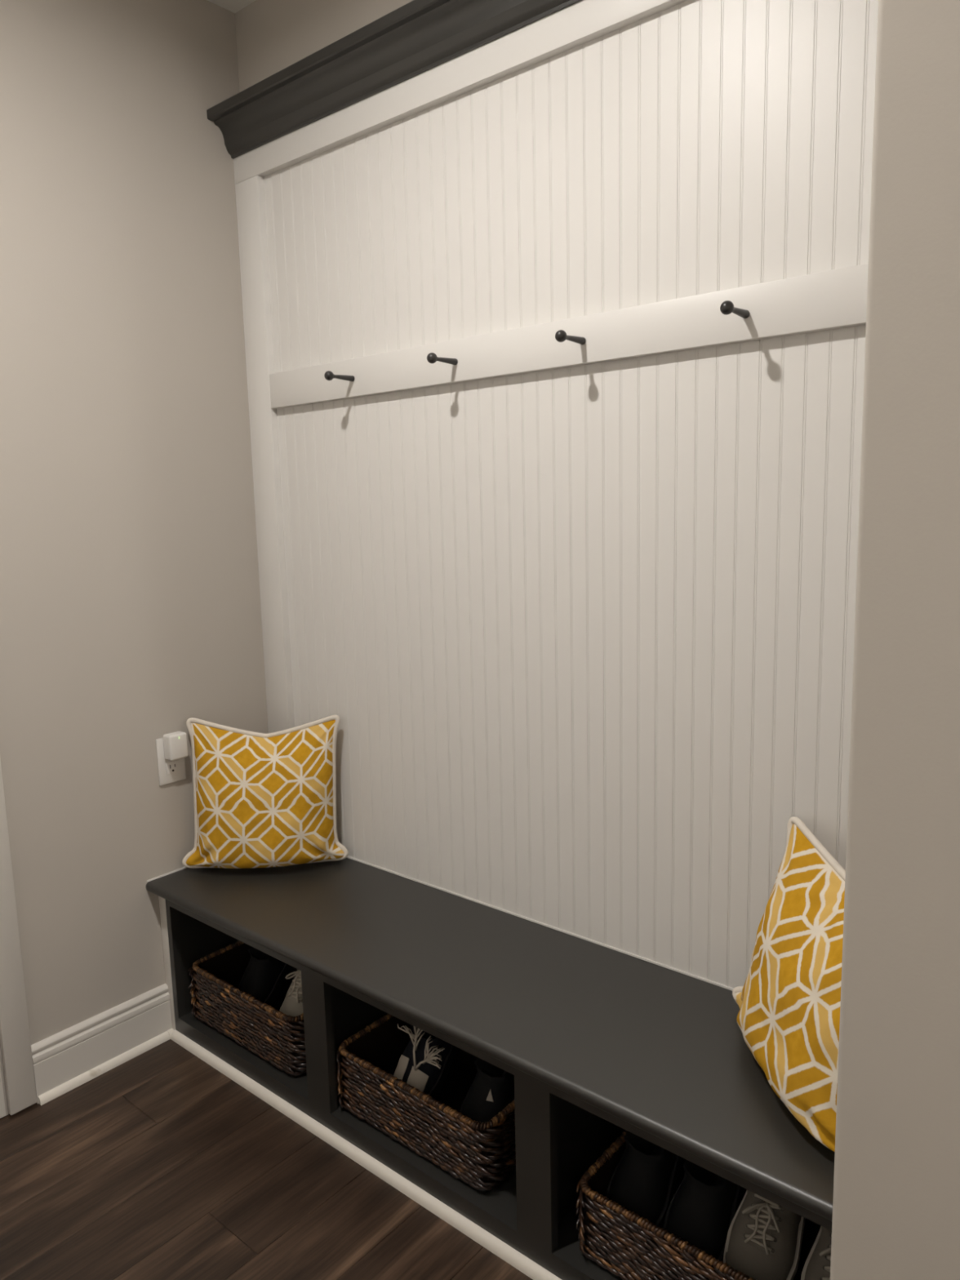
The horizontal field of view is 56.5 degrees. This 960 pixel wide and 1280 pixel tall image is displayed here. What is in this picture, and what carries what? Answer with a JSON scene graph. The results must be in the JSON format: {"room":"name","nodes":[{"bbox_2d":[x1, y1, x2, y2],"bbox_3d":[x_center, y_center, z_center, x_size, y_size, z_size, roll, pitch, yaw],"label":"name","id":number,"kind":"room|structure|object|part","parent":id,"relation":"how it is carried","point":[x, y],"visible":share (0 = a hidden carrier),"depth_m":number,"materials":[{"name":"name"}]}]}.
{"room":"entryway","nodes":[
{"label":"entryway","id":0,"kind":"room"},
{"bbox_2d":[0,0,268,1115],"bbox_3d":[-1.230,-0.165,1.607,0.120,2.440,1.962,6,11,40],"label":"wall","id":1,"kind":"structure","parent":0,"point":[131,609],"depth_m":1.99,"materials":[{"name":"beige paint"}]},
{"bbox_2d":[0,1065,5,1118],"bbox_3d":[-1.346,0.051,1.494,0.129,2.047,0.808,6,11,40],"label":"trim","id":2,"kind":"structure","parent":1,"relation":"attached to","point":[2,1110],"depth_m":1.90,"materials":[{"name":"grey paint"}]},
{"bbox_2d":[0,758,36,1115],"bbox_3d":[-1.294,0.028,1.447,0.016,2.102,0.929,6,11,40],"label":"trim","id":3,"kind":"structure","parent":1,"relation":"attached to","point":[15,1035],"depth_m":1.89,"materials":[{"name":"grey paint"}]},
{"bbox_2d":[31,983,172,1103],"bbox_3d":[-0.867,0.925,2.067,0.016,0.130,0.326,6,11,40],"label":"baseboard","id":4,"kind":"structure","parent":1,"relation":"attached to","point":[61,1057],"depth_m":2.05,"materials":[{"name":"grey paint"}]},
{"bbox_2d":[37,1031,169,1105],"bbox_3d":[-0.859,0.983,2.063,0.012,0.017,0.310,6,11,40],"label":"trim","id":5,"kind":"structure","parent":1,"relation":"attached to","point":[54,1093],"depth_m":2.05,"materials":[{"name":"white paint"}]},
{"bbox_2d":[158,896,175,1030],"bbox_3d":[-0.754,0.791,2.174,0.030,0.360,0.014,6,11,40],"label":"trim","id":6,"kind":"structure","parent":1,"relation":"attached to","point":[162,900],"depth_m":2.16,"materials":[{"name":"grey paint"}]},
{"bbox_2d":[167,1028,173,1039],"bbox_3d":[-0.755,0.962,2.185,0.012,0.018,0.013,6,11,40],"label":"trim","id":7,"kind":"structure","parent":1,"relation":"attached to","point":[170,1031],"depth_m":2.18,"materials":[{"name":"white paint"}]},
{"bbox_2d":[155,737,186,785],"bbox_3d":[-0.741,0.287,2.147,0.008,0.114,0.070,6,11,40],"label":"wall outlet","id":8,"kind":"object","parent":1,"relation":"attached to","point":[169,771],"visible":0.64,"depth_m":2.14,"materials":[{"name":"white plastic"}]},
{"bbox_2d":[165,760,179,774],"bbox_3d":[-0.739,0.306,2.148,0.002,0.029,0.033,6,11,40],"label":"receptacle","id":9,"kind":"object","parent":8,"relation":"attached to","point":[172,767],"depth_m":2.15,"materials":[{"name":"white plastic"}]},
{"bbox_2d":[163,731,187,760],"bbox_3d":[-0.725,0.252,2.130,0.034,0.061,0.047,6,11,40],"label":"plug","id":10,"kind":"object","parent":8,"relation":"attached to","point":[175,744],"visible":1,"depth_m":2.12,"materials":[{"name":"white plastic"}]},
{"bbox_2d":[207,0,255,13],"bbox_3d":[0.085,-1.278,0.310,3.620,0.080,2.180,6,11,40],"label":"ceiling","id":11,"kind":"structure","parent":0,"point":[233,6],"depth_m":2.09,"materials":[{"name":"white paint"}]},
{"bbox_2d":[0,1039,533,1279],"bbox_3d":[0.084,1.208,0.733,3.834,0.080,2.180,6,11,40],"label":"floor","id":12,"kind":"structure","parent":0,"point":[160,1165],"depth_m":1.67,"materials":[{"name":"brown wood"}]},
{"bbox_2d":[146,857,835,1279],"bbox_3d":[-0.017,0.814,1.763,1.687,0.400,0.394,6,11,40],"label":"storage bench","id":13,"kind":"object","parent":12,"relation":"on","point":[598,1042],"visible":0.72,"depth_m":1.59,"materials":[{"name":"black wood"}]},
{"bbox_2d":[187,940,306,1075],"bbox_3d":[-0.460,0.843,2.133,0.422,0.140,0.292,5,11,38],"label":"wicker basket","id":14,"kind":"object","parent":13,"relation":"in","point":[277,1037],"visible":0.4,"depth_m":2.04,"materials":[{"name":"black wicker"}]},
{"bbox_2d":[237,946,292,1005],"bbox_3d":[-0.504,0.774,2.157,0.101,0.228,0.220,4,10,34],"label":"shoe","id":15,"kind":"object","parent":14,"relation":"in","point":[264,976],"visible":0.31,"depth_m":2.10,"materials":[{"name":"black rubber"}]},
{"bbox_2d":[280,968,303,1017],"bbox_3d":[-0.370,0.759,2.041,0.102,0.228,0.220,4,10,32],"label":"sneaker","id":16,"kind":"object","parent":14,"relation":"in","point":[292,1005],"visible":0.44,"depth_m":1.98,"materials":[{"name":"grey fabric"}]},
{"bbox_2d":[182,715,348,868],"bbox_3d":[-0.529,0.370,2.162,0.402,0.372,0.124,-2,8,-2],"label":"throw pillow","id":17,"kind":"object","parent":13,"relation":"on","point":[261,800],"visible":1,"depth_m":2.14,"materials":[{"name":"yellow fabric"}]},
{"bbox_2d":[170,1029,561,1279],"bbox_3d":[-0.114,1.025,1.651,1.658,0.019,0.014,6,11,40],"label":"trim","id":18,"kind":"structure","parent":13,"relation":"attached to","point":[528,1267],"depth_m":1.71,"materials":[{"name":"white paint"}]},
{"bbox_3d":[-0.103,1.005,1.660,1.657,0.056,0.019,6,11,40],"label":"rail","id":19,"kind":"part","parent":13,"relation":"part of","materials":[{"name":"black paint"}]},
{"bbox_2d":[336,1013,515,1191],"bbox_3d":[-0.056,0.886,1.794,0.420,0.135,0.297,5,11,37],"label":"wicker basket","id":20,"kind":"object","parent":13,"relation":"in","point":[482,1155],"visible":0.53,"depth_m":1.70,"materials":[{"name":"black wicker"}]},
{"bbox_2d":[393,1023,458,1098],"bbox_3d":[-0.091,0.805,1.814,0.128,0.228,0.215,3,9,25],"label":"shoe","id":21,"kind":"object","parent":20,"relation":"in","point":[425,1063],"visible":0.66,"depth_m":1.75,"materials":[{"name":"black rubber"}]},
{"bbox_3d":[-0.156,0.852,1.777,0.035,0.045,0.042,12,55,36],"label":"cream panel","id":22,"kind":"part","parent":21,"relation":"part of","materials":[{"name":"beige fabric"}]},
{"bbox_3d":[-0.123,0.864,1.744,0.034,0.034,0.042,12,55,36],"label":"cream panel","id":23,"kind":"part","parent":21,"relation":"part of","materials":[{"name":"beige fabric"}]},
{"bbox_2d":[459,1057,514,1123],"bbox_3d":[0.038,0.828,1.705,0.101,0.228,0.220,4,10,34],"label":"shoe","id":24,"kind":"object","parent":20,"relation":"in","point":[491,1090],"visible":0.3,"depth_m":1.65,"materials":[{"name":"black rubber"}]},
{"bbox_2d":[576,1129,821,1279],"bbox_3d":[0.414,0.936,1.406,0.480,0.128,0.293,5,11,38],"label":"wicker basket","id":25,"kind":"object","parent":13,"relation":"in","point":[624,1243],"visible":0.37,"depth_m":1.39,"materials":[{"name":"black wicker"}]},
{"bbox_2d":[605,1131,682,1227],"bbox_3d":[0.286,0.852,1.498,0.101,0.228,0.220,4,10,34],"label":"shoe","id":26,"kind":"object","parent":25,"relation":"in","point":[643,1182],"visible":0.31,"depth_m":1.44,"materials":[{"name":"black rubber"}]},
{"bbox_2d":[663,1160,742,1262],"bbox_3d":[0.367,0.861,1.431,0.101,0.228,0.220,4,10,34],"label":"shoe","id":27,"kind":"object","parent":25,"relation":"in","point":[704,1206],"visible":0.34,"depth_m":1.38,"materials":[{"name":"black rubber"}]},
{"bbox_2d":[723,1189,805,1279],"bbox_3d":[0.444,0.845,1.360,0.102,0.228,0.219,4,10,33],"label":"sneaker","id":28,"kind":"object","parent":25,"relation":"in","point":[764,1238],"visible":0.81,"depth_m":1.30,"materials":[{"name":"grey fabric"}]},
{"bbox_2d":[800,1226,831,1279],"bbox_3d":[0.530,0.858,1.289,0.102,0.228,0.219,4,10,33],"label":"sneaker","id":29,"kind":"object","parent":25,"relation":"in","point":[818,1262],"visible":0.23,"depth_m":1.26,"materials":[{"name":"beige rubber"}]},
{"bbox_2d":[732,816,845,1151],"bbox_3d":[0.480,0.486,1.297,0.158,0.348,0.451,-3,9,-8],"label":"throw pillow","id":30,"kind":"object","parent":13,"relation":"on","point":[788,1002],"visible":0.58,"depth_m":1.28,"materials":[{"name":"yellow fabric"}]},
{"bbox_2d":[235,0,878,988],"bbox_3d":[0.736,-0.168,1.302,3.520,2.440,0.130,6,11,40],"label":"wall","id":31,"kind":"structure","parent":0,"point":[580,639],"depth_m":1.66,"materials":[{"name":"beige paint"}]},
{"bbox_2d":[235,175,294,733],"bbox_3d":[-0.529,-0.286,2.268,0.090,1.650,0.030,6,11,40],"label":"trim","id":32,"kind":"structure","parent":31,"relation":"attached to","point":[250,193],"depth_m":2.23,"materials":[{"name":"white paint"}]},
{"bbox_2d":[206,0,582,158],"bbox_3d":[0.038,-1.139,1.596,1.687,0.091,0.097,6,11,40],"label":"trim","id":33,"kind":"structure","parent":31,"relation":"attached to","point":[417,37],"depth_m":1.79,"materials":[{"name":"black wood"}]},
{"bbox_2d":[146,856,733,991],"bbox_3d":[-0.055,0.610,1.763,1.598,0.004,0.390,6,11,40],"label":"trim","id":34,"kind":"structure","parent":31,"relation":"attached to","point":[348,857],"depth_m":1.86,"materials":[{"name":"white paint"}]},
{"bbox_2d":[233,0,687,184],"bbox_3d":[0.061,-1.071,1.632,1.688,0.062,0.030,6,11,40],"label":"trim","id":35,"kind":"structure","parent":31,"relation":"attached to","point":[584,21],"depth_m":1.70,"materials":[{"name":"white paint"}]},
{"bbox_2d":[269,263,868,408],"bbox_3d":[0.071,-0.550,1.705,1.508,0.082,0.018,6,11,40],"label":"peg rail","id":36,"kind":"object","parent":31,"relation":"attached to","point":[835,299],"visible":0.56,"depth_m":1.56,"materials":[{"name":"white paint"}]},
{"bbox_2d":[324,370,355,381],"bbox_3d":[-0.308,-0.576,1.959,0.021,0.020,0.079,6,11,40],"label":"peg","id":37,"kind":"object","parent":36,"relation":"attached to","point":[329,375],"visible":1,"depth_m":1.95,"materials":[{"name":"black metal"}]},
{"bbox_2d":[426,352,457,364],"bbox_3d":[-0.075,-0.553,1.764,0.021,0.020,0.079,6,11,40],"label":"peg","id":38,"kind":"object","parent":36,"relation":"attached to","point":[432,357],"visible":1,"depth_m":1.75,"materials":[{"name":"black metal"}]},
{"bbox_2d":[555,329,586,344],"bbox_3d":[0.159,-0.530,1.569,0.021,0.020,0.079,6,11,40],"label":"peg","id":39,"kind":"object","parent":36,"relation":"attached to","point":[561,335],"visible":1,"depth_m":1.55,"materials":[{"name":"black metal"}]},
{"bbox_2d":[720,300,749,318],"bbox_3d":[0.392,-0.506,1.374,0.021,0.020,0.079,6,11,40],"label":"peg","id":40,"kind":"object","parent":36,"relation":"attached to","point":[726,307],"visible":1,"depth_m":1.35,"materials":[{"name":"black metal"}]},
{"bbox_2d":[830,0,959,1279],"bbox_3d":[1.175,-0.048,0.428,1.712,2.440,0.680,6,11,40],"label":"wall","id":41,"kind":"structure","parent":0,"point":[896,1200],"depth_m":0.71,"materials":[{"name":"beige paint"}]}
]}

